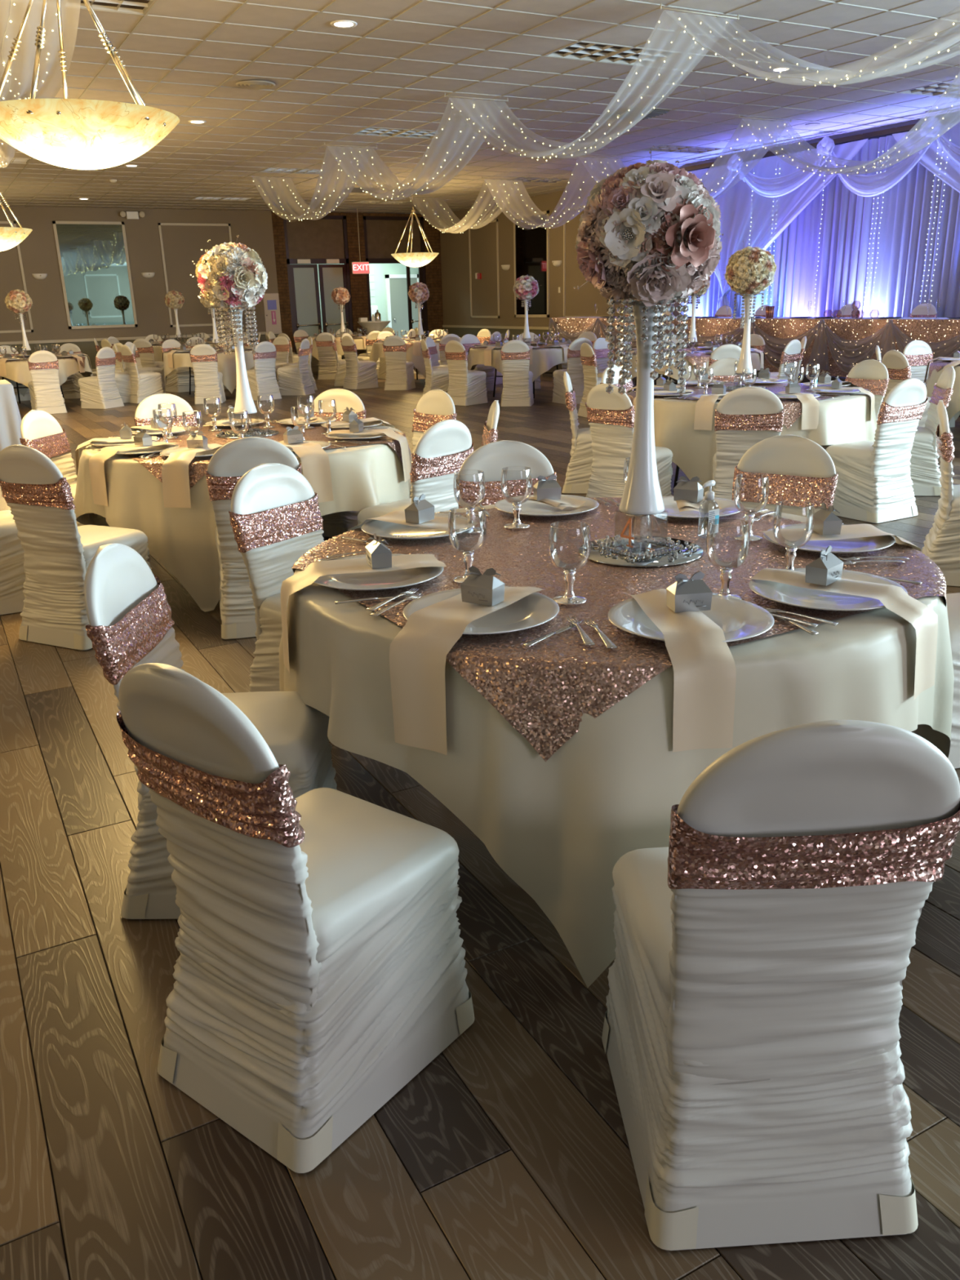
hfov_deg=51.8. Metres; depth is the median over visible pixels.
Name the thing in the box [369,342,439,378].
tablecloth
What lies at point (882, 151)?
strand
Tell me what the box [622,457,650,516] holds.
water goblet
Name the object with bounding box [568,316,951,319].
linens
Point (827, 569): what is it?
box
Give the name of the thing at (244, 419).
napkin
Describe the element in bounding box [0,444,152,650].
banquet chair
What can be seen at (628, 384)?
banquet chair
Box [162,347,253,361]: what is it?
sequin overlay
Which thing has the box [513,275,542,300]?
flower ball
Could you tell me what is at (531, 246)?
wall mirror
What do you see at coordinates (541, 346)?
sequin overlay
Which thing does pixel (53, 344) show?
bowl
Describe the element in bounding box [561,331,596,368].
banquet chair
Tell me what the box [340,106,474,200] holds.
fairy lights
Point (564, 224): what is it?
trim
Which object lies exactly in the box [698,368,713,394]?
water goblet
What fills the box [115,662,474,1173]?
banquet chair
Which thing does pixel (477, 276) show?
fire alarm
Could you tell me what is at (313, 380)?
banquet chair
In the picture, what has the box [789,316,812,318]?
plate
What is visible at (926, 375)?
napkin
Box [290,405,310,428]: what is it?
bowl
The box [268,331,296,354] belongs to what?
banquet chair
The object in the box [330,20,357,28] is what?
recessed light
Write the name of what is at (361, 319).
box
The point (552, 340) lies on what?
water goblet
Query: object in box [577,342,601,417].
banquet chair
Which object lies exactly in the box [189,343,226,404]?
banquet chair
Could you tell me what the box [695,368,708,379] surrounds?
box
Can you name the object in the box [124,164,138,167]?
recessed light
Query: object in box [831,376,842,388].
box
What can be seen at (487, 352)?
napkin
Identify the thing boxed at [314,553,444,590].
charger plate
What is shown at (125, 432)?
box
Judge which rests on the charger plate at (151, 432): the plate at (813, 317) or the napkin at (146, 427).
the napkin at (146, 427)
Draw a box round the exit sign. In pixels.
[351,208,369,274]
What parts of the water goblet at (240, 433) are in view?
stem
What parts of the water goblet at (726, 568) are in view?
stem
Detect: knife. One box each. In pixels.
[139,454,161,458]
[330,443,346,448]
[334,593,420,604]
[340,536,391,546]
[478,503,489,516]
[523,620,583,647]
[769,612,818,635]
[878,575,922,584]
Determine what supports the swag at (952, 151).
hanging from the swept voile at (949, 173)
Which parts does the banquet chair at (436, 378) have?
sash, seat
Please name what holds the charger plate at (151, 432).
on the sequin overlay at (197, 467)
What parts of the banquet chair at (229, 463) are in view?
seat, sash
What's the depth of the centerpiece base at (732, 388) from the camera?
7.83 m
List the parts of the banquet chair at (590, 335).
seat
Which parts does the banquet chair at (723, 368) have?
sash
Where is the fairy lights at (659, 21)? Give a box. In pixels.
[451,21,690,161]
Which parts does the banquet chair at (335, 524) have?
sash, seat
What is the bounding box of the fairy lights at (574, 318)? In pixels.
[551,318,958,365]
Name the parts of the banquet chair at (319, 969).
sash, seat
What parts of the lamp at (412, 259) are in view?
rod, rod, rod, lamp shade, rod, rod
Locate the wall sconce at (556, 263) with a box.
[551,260,561,266]
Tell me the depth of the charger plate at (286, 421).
6.33 m
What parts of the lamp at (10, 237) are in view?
rod, rod, lamp shade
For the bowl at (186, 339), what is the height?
0.118 m
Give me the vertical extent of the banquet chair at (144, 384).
0.930 m
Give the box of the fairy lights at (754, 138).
[585,137,755,188]
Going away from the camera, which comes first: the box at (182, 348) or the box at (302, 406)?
the box at (302, 406)
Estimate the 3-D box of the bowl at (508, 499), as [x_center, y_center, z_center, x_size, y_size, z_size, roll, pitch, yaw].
[0.121,-0.508,3.266,0.105,0.118,0.105,-11,21,-27]
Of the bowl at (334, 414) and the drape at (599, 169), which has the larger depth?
the drape at (599, 169)
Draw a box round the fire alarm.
[475,272,481,279]
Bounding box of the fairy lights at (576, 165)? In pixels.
[496,164,586,229]
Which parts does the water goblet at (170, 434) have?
stem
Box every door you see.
[289,258,322,336]
[318,258,350,335]
[385,274,421,338]
[405,265,425,338]
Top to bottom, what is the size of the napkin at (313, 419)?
0.029 m
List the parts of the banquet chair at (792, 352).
seat, sash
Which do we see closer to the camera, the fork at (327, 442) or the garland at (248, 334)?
the fork at (327, 442)
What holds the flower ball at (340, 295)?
on the vase at (342, 328)
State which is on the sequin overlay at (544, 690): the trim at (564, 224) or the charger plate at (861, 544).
the charger plate at (861, 544)
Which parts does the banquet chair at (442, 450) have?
seat, sash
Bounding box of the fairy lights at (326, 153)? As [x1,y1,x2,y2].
[253,153,348,222]
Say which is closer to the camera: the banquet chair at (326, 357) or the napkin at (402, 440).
the napkin at (402, 440)
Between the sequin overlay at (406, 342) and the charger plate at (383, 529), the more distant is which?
the sequin overlay at (406, 342)
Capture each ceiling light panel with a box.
[9,158,30,164]
[80,0,156,14]
[191,196,252,200]
[259,168,319,173]
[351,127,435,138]
[353,200,408,204]
[510,177,568,182]
[545,41,642,65]
[643,145,722,153]
[898,83,949,97]
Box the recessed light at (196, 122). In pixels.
[187,120,206,124]
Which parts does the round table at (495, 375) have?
leg, leg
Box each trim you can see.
[0,221,33,333]
[0,331,282,345]
[158,222,231,327]
[442,324,548,329]
[468,219,499,318]
[563,223,613,317]
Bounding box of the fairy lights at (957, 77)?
[752,77,959,175]
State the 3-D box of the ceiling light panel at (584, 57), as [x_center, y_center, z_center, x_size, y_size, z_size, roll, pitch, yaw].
[1.275,-5.609,9.377,1.220,0.110,0.610,-11,21,-27]
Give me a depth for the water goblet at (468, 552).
2.63 m
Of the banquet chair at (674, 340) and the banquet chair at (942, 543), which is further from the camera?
the banquet chair at (674, 340)
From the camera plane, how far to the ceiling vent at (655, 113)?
12.32 m
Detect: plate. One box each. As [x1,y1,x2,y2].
[6,358,21,360]
[13,355,30,356]
[55,355,72,357]
[89,435,159,446]
[115,443,178,454]
[131,426,190,435]
[159,445,222,457]
[175,350,191,352]
[205,418,265,426]
[277,417,337,425]
[285,440,330,452]
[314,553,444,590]
[320,420,382,428]
[324,429,386,439]
[360,513,472,539]
[402,588,559,635]
[474,345,495,346]
[493,494,599,516]
[544,345,568,347]
[607,594,774,642]
[653,386,678,391]
[653,390,693,396]
[654,496,743,518]
[685,380,723,385]
[691,393,724,399]
[695,346,711,349]
[699,316,718,318]
[700,351,712,354]
[741,379,787,384]
[748,568,907,610]
[763,523,895,553]
[774,392,821,399]
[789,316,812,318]
[800,382,850,386]
[811,389,860,393]
[813,316,836,318]
[877,316,902,318]
[936,358,959,361]
[946,316,959,319]
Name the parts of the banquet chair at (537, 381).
seat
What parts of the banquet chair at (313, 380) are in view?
seat, sash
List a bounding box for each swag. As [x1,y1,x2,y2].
[743,168,814,197]
[831,143,931,196]
[938,134,959,168]
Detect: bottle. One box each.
[697,480,719,537]
[809,365,817,386]
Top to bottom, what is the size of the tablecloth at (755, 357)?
0.676 m
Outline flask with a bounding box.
[371,314,374,321]
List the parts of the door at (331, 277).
pane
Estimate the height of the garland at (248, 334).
0.264 m
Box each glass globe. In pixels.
[823,310,832,317]
[832,310,841,318]
[850,309,860,318]
[851,300,861,309]
[854,310,864,319]
[869,309,879,318]
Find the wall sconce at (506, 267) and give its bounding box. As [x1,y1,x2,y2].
[501,264,510,270]
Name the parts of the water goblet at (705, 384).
stem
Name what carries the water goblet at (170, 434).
on the sequin overlay at (197, 467)
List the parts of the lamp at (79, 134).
rod, rod, rod, lamp shade, rod, rod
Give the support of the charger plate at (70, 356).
on the sequin overlay at (82, 363)
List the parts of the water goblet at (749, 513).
stem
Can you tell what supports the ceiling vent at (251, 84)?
in the ceiling
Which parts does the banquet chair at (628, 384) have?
sash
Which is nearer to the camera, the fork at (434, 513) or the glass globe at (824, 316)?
the fork at (434, 513)
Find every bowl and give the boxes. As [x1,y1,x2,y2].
[18,346,26,354]
[53,344,60,351]
[152,408,173,431]
[157,403,177,424]
[185,338,191,346]
[203,397,221,417]
[257,394,274,414]
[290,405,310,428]
[297,395,314,415]
[318,399,336,420]
[448,506,487,553]
[453,469,485,508]
[493,333,499,342]
[500,466,532,504]
[533,333,540,342]
[548,520,591,572]
[622,457,630,484]
[678,365,691,381]
[687,337,695,346]
[693,362,706,377]
[698,368,713,384]
[706,518,750,570]
[733,473,768,515]
[734,360,742,375]
[773,500,814,548]
[783,360,797,376]
[805,363,819,379]
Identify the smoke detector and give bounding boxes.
[109,179,116,182]
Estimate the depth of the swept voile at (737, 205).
15.90 m
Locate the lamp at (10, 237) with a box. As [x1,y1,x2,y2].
[0,191,32,251]
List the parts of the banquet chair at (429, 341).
sash, seat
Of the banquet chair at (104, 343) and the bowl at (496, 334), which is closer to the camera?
the bowl at (496, 334)
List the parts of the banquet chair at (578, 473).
sash, seat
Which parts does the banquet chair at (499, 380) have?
sash, seat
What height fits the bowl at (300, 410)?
0.118 m
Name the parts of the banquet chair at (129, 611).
sash, seat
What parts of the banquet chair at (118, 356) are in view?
sash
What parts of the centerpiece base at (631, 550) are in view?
votive glass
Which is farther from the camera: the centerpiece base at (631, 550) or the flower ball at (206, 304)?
the flower ball at (206, 304)
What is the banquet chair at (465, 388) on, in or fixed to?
on the floor
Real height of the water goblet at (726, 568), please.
0.193 m
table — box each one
[0,379,22,451]
[1,358,72,403]
[189,351,249,395]
[357,320,391,334]
[477,348,559,398]
[672,465,679,492]
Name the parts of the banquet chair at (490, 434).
sash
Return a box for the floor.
[0,371,959,1279]
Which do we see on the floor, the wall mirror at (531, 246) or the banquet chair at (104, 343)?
the banquet chair at (104, 343)
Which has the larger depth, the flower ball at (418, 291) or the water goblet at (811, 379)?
the flower ball at (418, 291)
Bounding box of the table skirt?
[546,315,959,377]
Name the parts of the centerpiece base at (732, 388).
votive glass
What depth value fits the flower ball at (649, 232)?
2.53 m
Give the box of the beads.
[604,538,679,559]
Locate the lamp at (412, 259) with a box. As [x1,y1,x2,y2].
[391,194,439,266]
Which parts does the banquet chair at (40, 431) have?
sash, seat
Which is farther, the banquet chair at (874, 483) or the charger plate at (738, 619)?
the banquet chair at (874, 483)
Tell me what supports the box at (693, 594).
on the napkin at (704, 666)
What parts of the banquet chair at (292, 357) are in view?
seat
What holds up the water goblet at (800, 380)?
on the sequin overlay at (793, 408)
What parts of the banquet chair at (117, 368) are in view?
seat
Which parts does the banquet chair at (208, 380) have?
sash, seat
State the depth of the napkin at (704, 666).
2.08 m
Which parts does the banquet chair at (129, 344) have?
sash, seat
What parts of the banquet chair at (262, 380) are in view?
seat, sash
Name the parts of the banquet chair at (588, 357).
sash, seat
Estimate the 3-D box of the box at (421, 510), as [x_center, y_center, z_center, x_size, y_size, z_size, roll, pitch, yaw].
[-0.199,-0.435,3.257,0.058,0.085,0.090,11,22,32]
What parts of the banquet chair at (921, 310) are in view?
sash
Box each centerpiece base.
[577,514,703,567]
[684,350,705,352]
[725,373,767,391]
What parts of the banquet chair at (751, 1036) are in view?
seat, sash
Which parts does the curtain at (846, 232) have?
curtain panel, curtain panel, header rod, curtain panel, curtain panel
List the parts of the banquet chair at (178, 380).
sash, seat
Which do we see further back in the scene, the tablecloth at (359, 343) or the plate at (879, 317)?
the tablecloth at (359, 343)
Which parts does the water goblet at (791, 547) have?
stem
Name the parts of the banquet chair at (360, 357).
seat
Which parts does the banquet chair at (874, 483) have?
seat, sash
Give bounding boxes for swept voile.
[687,138,867,310]
[892,122,959,192]
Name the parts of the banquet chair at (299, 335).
sash, seat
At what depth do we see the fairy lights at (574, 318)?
13.65 m
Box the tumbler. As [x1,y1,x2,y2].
[765,306,774,318]
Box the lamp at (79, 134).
[0,0,179,169]
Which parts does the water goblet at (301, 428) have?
stem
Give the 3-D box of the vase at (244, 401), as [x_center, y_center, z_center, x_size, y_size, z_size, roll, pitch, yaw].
[-1.392,-1.622,5.748,0.134,0.594,0.134,-10,21,-22]
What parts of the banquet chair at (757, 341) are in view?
sash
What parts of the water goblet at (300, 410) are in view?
stem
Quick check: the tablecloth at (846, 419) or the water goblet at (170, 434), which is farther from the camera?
the tablecloth at (846, 419)
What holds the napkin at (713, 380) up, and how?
on the charger plate at (695, 382)
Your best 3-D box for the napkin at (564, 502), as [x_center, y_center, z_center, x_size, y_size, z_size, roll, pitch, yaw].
[0.239,-0.501,3.554,0.240,0.029,0.150,14,24,37]
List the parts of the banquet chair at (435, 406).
sash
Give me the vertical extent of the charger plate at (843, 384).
0.019 m
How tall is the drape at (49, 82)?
0.730 m
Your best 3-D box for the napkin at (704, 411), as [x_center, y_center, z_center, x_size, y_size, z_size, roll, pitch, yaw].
[1.697,-1.662,7.150,0.144,0.231,0.454,10,22,30]
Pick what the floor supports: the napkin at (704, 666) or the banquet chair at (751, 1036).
the banquet chair at (751, 1036)
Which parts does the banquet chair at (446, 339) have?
sash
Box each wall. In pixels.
[0,206,443,368]
[309,263,418,330]
[440,124,915,342]
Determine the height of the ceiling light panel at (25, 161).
0.110 m
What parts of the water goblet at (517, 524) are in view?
stem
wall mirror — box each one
[52,221,137,328]
[513,210,549,317]
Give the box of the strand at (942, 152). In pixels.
[920,151,947,296]
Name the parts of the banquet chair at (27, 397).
seat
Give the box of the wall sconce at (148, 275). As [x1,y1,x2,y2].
[141,272,155,278]
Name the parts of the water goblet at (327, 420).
stem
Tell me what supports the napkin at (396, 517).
on the charger plate at (383, 529)
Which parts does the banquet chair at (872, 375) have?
seat, sash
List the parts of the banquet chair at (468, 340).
sash, seat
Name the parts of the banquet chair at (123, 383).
seat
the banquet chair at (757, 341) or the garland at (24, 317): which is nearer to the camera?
the banquet chair at (757, 341)
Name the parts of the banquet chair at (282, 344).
seat, sash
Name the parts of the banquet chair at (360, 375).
sash, seat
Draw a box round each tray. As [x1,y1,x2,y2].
[215,414,279,438]
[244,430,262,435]
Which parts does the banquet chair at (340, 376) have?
sash, seat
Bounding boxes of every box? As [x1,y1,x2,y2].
[4,353,11,358]
[61,351,67,355]
[119,422,132,438]
[133,428,152,446]
[150,413,167,428]
[180,346,186,350]
[186,431,208,448]
[226,404,242,419]
[282,425,302,444]
[297,403,314,417]
[342,407,357,422]
[349,415,363,431]
[358,317,367,321]
[364,532,391,568]
[404,493,434,524]
[460,565,504,606]
[495,342,502,346]
[524,341,530,346]
[533,474,561,500]
[551,340,559,345]
[559,337,564,342]
[656,373,666,385]
[663,378,675,391]
[666,571,712,613]
[673,475,703,502]
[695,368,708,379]
[705,341,712,346]
[711,345,719,351]
[711,382,726,394]
[758,368,770,378]
[785,380,800,393]
[804,545,843,586]
[813,502,842,535]
[818,370,831,382]
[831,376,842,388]
[953,351,959,357]
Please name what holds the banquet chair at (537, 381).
on the floor
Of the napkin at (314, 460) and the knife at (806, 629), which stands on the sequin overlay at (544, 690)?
the knife at (806, 629)
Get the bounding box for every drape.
[0,0,80,101]
[0,138,15,168]
[252,142,377,220]
[327,93,508,200]
[408,176,524,233]
[448,3,739,158]
[484,155,622,229]
[578,114,791,199]
[664,4,959,85]
[742,71,959,174]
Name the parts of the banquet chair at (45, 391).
sash, seat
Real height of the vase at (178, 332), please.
0.594 m
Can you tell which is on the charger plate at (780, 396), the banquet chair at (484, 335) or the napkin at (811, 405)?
the napkin at (811, 405)
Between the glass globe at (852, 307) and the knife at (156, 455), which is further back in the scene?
the glass globe at (852, 307)
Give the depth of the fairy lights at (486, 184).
19.75 m
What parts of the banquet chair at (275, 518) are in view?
seat, sash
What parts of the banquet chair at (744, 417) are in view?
seat, sash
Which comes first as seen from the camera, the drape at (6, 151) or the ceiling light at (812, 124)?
the drape at (6, 151)
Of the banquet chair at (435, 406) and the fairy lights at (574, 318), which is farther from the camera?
the fairy lights at (574, 318)
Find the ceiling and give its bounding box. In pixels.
[0,0,959,213]
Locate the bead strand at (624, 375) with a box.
[604,295,688,395]
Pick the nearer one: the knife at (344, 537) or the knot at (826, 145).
the knife at (344, 537)
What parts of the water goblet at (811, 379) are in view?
stem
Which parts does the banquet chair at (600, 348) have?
sash, seat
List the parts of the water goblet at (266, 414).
stem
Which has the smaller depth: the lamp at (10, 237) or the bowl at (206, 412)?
the bowl at (206, 412)
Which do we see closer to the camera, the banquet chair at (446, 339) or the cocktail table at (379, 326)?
the banquet chair at (446, 339)
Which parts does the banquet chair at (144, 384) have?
sash, seat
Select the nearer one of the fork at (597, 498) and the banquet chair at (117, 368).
the fork at (597, 498)
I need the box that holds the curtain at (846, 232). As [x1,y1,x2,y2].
[680,129,959,317]
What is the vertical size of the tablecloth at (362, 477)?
0.748 m
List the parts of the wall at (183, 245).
transom panel, transom panel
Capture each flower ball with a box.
[3,288,32,314]
[164,290,184,309]
[191,235,267,316]
[198,289,214,309]
[331,287,350,305]
[408,282,429,302]
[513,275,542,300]
[573,144,723,310]
[689,275,711,297]
[719,240,777,296]
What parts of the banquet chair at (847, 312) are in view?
sash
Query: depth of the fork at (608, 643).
2.19 m
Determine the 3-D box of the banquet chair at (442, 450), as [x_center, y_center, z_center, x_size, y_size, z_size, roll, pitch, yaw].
[-0.333,-0.694,5.179,0.524,0.930,0.454,15,25,39]
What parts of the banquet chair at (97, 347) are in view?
sash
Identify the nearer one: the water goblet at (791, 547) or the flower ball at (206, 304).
the water goblet at (791, 547)
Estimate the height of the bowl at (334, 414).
0.118 m
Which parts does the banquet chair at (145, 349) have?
sash, seat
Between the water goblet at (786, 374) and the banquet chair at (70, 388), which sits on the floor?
the banquet chair at (70, 388)
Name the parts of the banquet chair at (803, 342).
seat, sash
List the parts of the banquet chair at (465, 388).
sash, seat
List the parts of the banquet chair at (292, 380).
seat, sash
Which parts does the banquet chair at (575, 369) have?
seat, sash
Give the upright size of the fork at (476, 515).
0.008 m
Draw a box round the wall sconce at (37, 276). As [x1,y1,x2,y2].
[31,273,47,279]
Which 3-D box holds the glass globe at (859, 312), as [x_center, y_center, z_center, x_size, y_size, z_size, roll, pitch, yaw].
[5.087,-4.417,13.404,0.120,0.112,0.120,-11,21,-27]
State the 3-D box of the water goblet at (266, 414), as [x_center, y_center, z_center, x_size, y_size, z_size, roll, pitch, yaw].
[-1.328,-1.422,6.151,0.105,0.193,0.105,-18,25,-39]
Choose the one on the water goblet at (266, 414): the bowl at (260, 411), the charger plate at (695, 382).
the bowl at (260, 411)
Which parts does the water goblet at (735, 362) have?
stem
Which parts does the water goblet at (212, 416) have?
stem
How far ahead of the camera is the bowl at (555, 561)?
2.42 m
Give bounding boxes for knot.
[816,136,835,155]
[917,137,945,154]
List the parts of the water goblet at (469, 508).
stem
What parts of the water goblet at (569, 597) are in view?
stem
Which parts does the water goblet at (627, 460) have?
stem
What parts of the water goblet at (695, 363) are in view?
stem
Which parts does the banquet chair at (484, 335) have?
sash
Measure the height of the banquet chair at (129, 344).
0.930 m
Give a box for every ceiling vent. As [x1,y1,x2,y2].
[235,80,275,89]
[351,187,365,192]
[641,109,669,119]
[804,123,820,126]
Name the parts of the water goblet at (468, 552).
stem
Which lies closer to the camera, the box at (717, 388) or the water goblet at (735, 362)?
the box at (717, 388)
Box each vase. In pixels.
[17,312,31,350]
[173,307,181,337]
[210,307,219,342]
[228,310,257,413]
[339,304,346,332]
[417,302,423,334]
[522,299,530,338]
[618,302,664,515]
[688,295,697,342]
[735,294,754,373]
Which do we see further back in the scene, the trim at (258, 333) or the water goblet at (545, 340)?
the trim at (258, 333)
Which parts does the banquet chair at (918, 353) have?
sash, seat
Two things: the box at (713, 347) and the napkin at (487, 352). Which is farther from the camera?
the napkin at (487, 352)
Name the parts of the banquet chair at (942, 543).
seat, sash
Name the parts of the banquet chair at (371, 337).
seat, sash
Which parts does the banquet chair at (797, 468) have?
sash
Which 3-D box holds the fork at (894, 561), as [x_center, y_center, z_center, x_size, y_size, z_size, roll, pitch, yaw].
[1.079,-0.216,2.739,0.192,0.008,0.025,-3,19,-6]
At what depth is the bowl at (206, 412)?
6.03 m
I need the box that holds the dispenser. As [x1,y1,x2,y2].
[370,305,377,320]
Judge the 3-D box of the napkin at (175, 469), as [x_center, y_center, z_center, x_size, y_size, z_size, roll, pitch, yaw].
[-1.466,-0.856,5.091,0.156,0.262,0.454,2,19,9]
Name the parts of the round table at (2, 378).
leg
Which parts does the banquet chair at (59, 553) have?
sash, seat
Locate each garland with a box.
[13,311,27,324]
[205,306,217,317]
[214,306,258,354]
[336,303,345,311]
[415,301,425,311]
[519,298,533,311]
[686,293,700,309]
[733,293,764,328]
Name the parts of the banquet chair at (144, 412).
sash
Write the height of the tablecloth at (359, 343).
0.676 m
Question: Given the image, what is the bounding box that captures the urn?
[374,310,381,320]
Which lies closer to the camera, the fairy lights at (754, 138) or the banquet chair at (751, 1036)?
the banquet chair at (751, 1036)
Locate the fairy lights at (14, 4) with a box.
[1,3,57,100]
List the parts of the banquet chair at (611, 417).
sash, seat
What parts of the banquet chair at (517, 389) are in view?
sash, seat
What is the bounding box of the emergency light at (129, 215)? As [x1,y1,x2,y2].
[120,211,144,219]
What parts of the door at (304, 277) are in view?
pane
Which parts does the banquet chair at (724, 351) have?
sash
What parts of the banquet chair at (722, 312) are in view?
sash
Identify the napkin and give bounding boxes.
[0,357,16,376]
[56,354,84,373]
[59,352,91,368]
[75,436,157,478]
[88,441,177,506]
[130,425,184,431]
[161,443,222,507]
[167,349,191,368]
[221,417,255,422]
[278,440,333,502]
[280,554,446,673]
[297,416,321,422]
[322,417,395,428]
[327,428,410,482]
[335,337,340,345]
[347,510,478,531]
[355,336,366,347]
[389,586,542,755]
[413,340,421,355]
[484,346,500,365]
[520,495,586,509]
[528,346,532,364]
[547,344,568,360]
[626,385,683,392]
[631,588,736,751]
[632,389,693,410]
[659,351,681,371]
[675,498,721,512]
[688,378,716,382]
[693,391,729,430]
[750,348,763,367]
[750,568,937,700]
[756,377,779,382]
[761,524,921,551]
[775,391,819,430]
[801,380,857,386]
[811,386,875,420]
[924,356,959,382]
[942,360,959,372]
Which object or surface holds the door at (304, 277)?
in the wall at (183, 245)
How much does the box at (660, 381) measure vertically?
0.085 m
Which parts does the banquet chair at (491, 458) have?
sash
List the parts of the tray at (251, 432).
votive glass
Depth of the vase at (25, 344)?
16.10 m
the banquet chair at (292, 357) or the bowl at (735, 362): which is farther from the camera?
the banquet chair at (292, 357)
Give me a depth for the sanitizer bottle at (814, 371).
7.66 m
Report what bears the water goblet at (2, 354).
on the sequin overlay at (82, 363)
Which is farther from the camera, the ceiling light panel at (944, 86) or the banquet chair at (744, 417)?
the ceiling light panel at (944, 86)
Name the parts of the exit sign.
rod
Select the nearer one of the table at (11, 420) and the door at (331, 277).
the table at (11, 420)
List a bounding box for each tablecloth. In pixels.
[0,355,93,396]
[74,425,411,612]
[152,342,217,361]
[163,350,277,393]
[279,504,954,987]
[301,338,366,359]
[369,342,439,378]
[466,347,567,382]
[626,351,764,384]
[630,382,877,496]
[925,360,959,421]
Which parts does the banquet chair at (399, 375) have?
sash, seat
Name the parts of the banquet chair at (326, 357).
sash, seat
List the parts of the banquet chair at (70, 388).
seat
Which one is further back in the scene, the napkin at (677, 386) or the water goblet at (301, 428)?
the napkin at (677, 386)
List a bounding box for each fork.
[317,553,365,561]
[325,548,389,558]
[327,441,362,443]
[334,440,368,442]
[364,587,418,611]
[369,592,423,616]
[434,512,466,517]
[438,511,479,516]
[566,615,595,645]
[583,617,617,648]
[594,497,612,506]
[606,497,619,506]
[753,511,773,520]
[760,605,839,626]
[770,613,819,627]
[839,556,909,560]
[843,560,904,564]
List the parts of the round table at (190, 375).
leg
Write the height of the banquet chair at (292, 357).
0.930 m
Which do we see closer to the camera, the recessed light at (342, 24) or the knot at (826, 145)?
the recessed light at (342, 24)
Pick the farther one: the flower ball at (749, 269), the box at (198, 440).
the flower ball at (749, 269)
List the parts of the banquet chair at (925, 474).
seat, sash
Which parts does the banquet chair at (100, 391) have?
seat, sash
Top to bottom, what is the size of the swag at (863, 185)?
0.750 m
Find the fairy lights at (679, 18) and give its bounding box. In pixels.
[679,17,958,87]
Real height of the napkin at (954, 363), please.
0.262 m
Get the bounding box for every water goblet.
[0,346,6,358]
[10,345,17,357]
[18,346,26,359]
[51,344,58,355]
[53,344,60,355]
[152,408,173,444]
[157,403,177,438]
[182,410,203,434]
[185,338,191,349]
[203,397,222,431]
[228,410,249,438]
[257,394,275,427]
[290,405,310,440]
[297,395,315,428]
[318,399,336,434]
[406,331,412,341]
[448,506,487,583]
[453,469,485,533]
[493,333,499,346]
[500,333,506,344]
[500,466,532,528]
[533,333,540,347]
[542,332,548,345]
[548,520,591,604]
[549,333,556,342]
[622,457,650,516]
[678,365,691,388]
[687,337,695,353]
[693,362,706,387]
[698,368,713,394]
[706,518,750,599]
[714,336,723,346]
[725,335,733,344]
[733,473,768,541]
[734,360,745,385]
[742,368,756,386]
[773,500,814,569]
[783,360,797,386]
[789,366,804,383]
[804,363,819,390]
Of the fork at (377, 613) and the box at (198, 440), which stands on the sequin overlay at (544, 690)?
the fork at (377, 613)
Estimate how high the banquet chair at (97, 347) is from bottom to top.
0.930 m
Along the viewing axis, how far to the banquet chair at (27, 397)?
17.45 m
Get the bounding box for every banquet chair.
[0,345,31,401]
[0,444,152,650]
[0,509,26,614]
[19,409,149,555]
[27,350,66,413]
[57,342,83,399]
[77,346,124,408]
[84,542,337,919]
[93,337,100,352]
[93,342,124,376]
[101,338,126,371]
[107,336,119,346]
[113,343,147,372]
[115,343,136,403]
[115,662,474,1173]
[120,344,164,403]
[124,342,165,393]
[133,338,166,385]
[133,393,197,426]
[145,334,167,377]
[160,339,195,392]
[184,337,205,348]
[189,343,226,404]
[193,333,209,340]
[204,436,302,639]
[217,337,236,389]
[228,462,329,741]
[242,335,248,346]
[246,341,281,400]
[249,333,260,369]
[265,332,271,342]
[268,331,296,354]
[272,336,289,384]
[276,338,315,395]
[277,333,298,363]
[283,336,317,390]
[293,329,319,372]
[314,388,366,537]
[315,332,342,379]
[330,334,359,386]
[335,328,353,359]
[341,333,369,360]
[341,335,378,389]
[356,419,473,524]
[358,330,380,377]
[376,330,394,379]
[381,327,395,335]
[382,335,415,390]
[407,328,416,373]
[411,389,457,453]
[413,327,418,337]
[420,338,448,395]
[425,337,448,368]
[428,328,447,337]
[438,333,460,364]
[444,340,488,405]
[457,440,556,508]
[459,333,496,391]
[476,328,491,345]
[481,400,499,445]
[488,331,502,384]
[500,339,533,406]
[501,329,509,375]
[516,332,541,389]
[551,337,593,404]
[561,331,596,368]
[561,371,593,493]
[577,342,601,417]
[585,383,672,497]
[592,337,635,390]
[600,364,672,475]
[601,720,959,1250]
[617,334,630,358]
[657,334,685,350]
[660,306,672,315]
[706,357,752,382]
[708,344,741,366]
[711,386,784,500]
[714,305,733,316]
[731,435,838,516]
[740,333,765,351]
[751,339,801,382]
[753,304,768,316]
[770,336,806,381]
[821,359,889,449]
[825,377,928,523]
[835,303,859,317]
[875,345,883,400]
[881,350,930,426]
[902,340,955,427]
[909,302,937,317]
[910,366,955,496]
[921,400,959,586]
[946,592,959,768]
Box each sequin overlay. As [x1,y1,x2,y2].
[0,355,85,368]
[87,420,408,489]
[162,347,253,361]
[291,497,946,761]
[374,339,435,351]
[468,343,568,351]
[626,348,764,369]
[626,382,870,429]
[928,360,959,377]
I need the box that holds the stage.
[542,363,959,417]
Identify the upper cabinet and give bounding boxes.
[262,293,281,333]
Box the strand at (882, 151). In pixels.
[863,151,883,311]
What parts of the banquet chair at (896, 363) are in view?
sash, seat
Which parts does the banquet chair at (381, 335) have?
seat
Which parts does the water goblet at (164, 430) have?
stem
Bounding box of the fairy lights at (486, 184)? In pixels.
[434,183,492,233]

